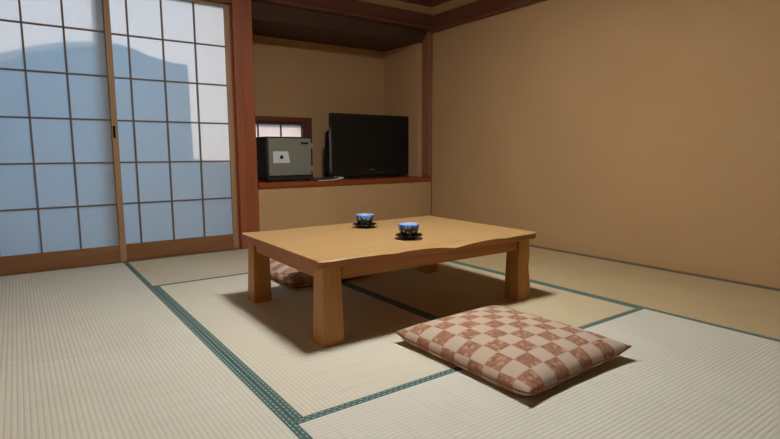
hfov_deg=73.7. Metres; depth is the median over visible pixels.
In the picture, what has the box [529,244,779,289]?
floor strip
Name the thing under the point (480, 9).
trim rail
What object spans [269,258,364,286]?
floor cushion
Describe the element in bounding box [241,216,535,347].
table
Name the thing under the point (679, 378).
mat
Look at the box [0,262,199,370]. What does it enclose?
mat
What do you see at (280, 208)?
wall
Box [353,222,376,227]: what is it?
saucer
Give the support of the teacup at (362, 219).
on the saucer at (357, 223)
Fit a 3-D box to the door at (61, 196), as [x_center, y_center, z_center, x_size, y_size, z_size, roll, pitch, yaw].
[-2.183,-0.581,3.215,0.896,1.819,0.031,-5,9,-35]
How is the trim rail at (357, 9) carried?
attached to the wall at (391, 3)
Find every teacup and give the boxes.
[356,213,373,224]
[398,223,418,236]
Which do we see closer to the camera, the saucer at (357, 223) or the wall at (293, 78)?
the saucer at (357, 223)
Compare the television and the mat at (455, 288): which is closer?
the mat at (455, 288)
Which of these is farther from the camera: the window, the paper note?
the window
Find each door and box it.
[0,0,126,275]
[109,0,238,259]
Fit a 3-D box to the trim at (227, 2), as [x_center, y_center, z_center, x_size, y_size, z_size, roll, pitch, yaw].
[-1.884,-1.545,3.358,1.700,0.051,0.130,-5,9,-35]
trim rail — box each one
[252,0,432,30]
[428,0,544,32]
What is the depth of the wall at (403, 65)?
5.14 m
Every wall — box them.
[252,35,383,176]
[258,181,430,230]
[359,0,430,14]
[384,43,424,176]
[425,0,779,288]
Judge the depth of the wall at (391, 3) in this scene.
4.71 m
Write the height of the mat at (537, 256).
0.056 m
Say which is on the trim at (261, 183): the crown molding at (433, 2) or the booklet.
the booklet
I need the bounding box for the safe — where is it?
[256,136,313,181]
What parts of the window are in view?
pane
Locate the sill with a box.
[0,248,240,276]
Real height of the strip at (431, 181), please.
0.464 m
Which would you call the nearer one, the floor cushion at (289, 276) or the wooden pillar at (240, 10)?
the floor cushion at (289, 276)
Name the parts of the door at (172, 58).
rail, screen frame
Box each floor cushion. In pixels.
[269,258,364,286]
[394,305,631,395]
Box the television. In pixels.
[325,113,408,178]
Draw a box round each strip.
[431,181,431,215]
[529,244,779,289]
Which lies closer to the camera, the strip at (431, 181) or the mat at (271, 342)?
the mat at (271, 342)
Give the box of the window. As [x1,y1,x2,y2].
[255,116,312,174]
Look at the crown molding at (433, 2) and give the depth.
4.79 m
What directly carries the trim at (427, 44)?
attached to the wall at (645, 132)
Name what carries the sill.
on the floor
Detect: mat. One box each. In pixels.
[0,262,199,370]
[0,332,312,438]
[128,249,247,286]
[154,274,457,419]
[294,307,779,438]
[341,261,637,326]
[453,246,584,272]
[499,256,779,341]
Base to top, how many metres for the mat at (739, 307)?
0.056 m
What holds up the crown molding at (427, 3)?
attached to the wall at (391, 3)
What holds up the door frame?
attached to the wall at (391, 3)
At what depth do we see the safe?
4.34 m
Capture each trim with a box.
[201,0,231,4]
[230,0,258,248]
[258,176,430,187]
[422,32,432,176]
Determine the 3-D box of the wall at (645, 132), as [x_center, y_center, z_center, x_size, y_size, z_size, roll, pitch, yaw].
[1.588,-0.817,3.460,0.100,2.316,5.550,-5,9,-35]
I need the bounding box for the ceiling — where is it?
[251,0,427,51]
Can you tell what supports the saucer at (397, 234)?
on the table
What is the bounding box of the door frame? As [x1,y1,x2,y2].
[229,5,239,247]
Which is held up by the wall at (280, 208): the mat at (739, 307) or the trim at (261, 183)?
the trim at (261, 183)
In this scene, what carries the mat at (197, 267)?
on the floor
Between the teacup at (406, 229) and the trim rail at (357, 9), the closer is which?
the teacup at (406, 229)
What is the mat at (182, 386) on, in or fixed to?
on the floor
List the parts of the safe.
door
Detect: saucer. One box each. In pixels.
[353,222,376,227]
[395,233,422,239]
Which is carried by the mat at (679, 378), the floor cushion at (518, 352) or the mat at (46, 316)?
the floor cushion at (518, 352)
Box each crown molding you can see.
[398,0,432,6]
[431,0,450,6]
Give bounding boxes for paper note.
[273,151,289,162]
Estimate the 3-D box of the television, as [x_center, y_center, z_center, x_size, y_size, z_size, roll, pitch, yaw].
[-0.194,-0.698,4.959,0.874,0.588,0.240,-5,9,-35]
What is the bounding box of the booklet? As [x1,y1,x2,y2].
[309,176,343,180]
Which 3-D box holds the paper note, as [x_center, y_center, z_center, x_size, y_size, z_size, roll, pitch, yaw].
[-0.893,-0.514,4.290,0.148,0.096,0.001,-5,9,-35]
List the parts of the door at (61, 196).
rail, screen frame, finger pull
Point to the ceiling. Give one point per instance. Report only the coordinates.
(269, 20)
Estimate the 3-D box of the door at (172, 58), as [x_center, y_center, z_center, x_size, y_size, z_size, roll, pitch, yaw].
[-1.551,-0.646,3.705,0.880,1.819,0.030,-5,9,-35]

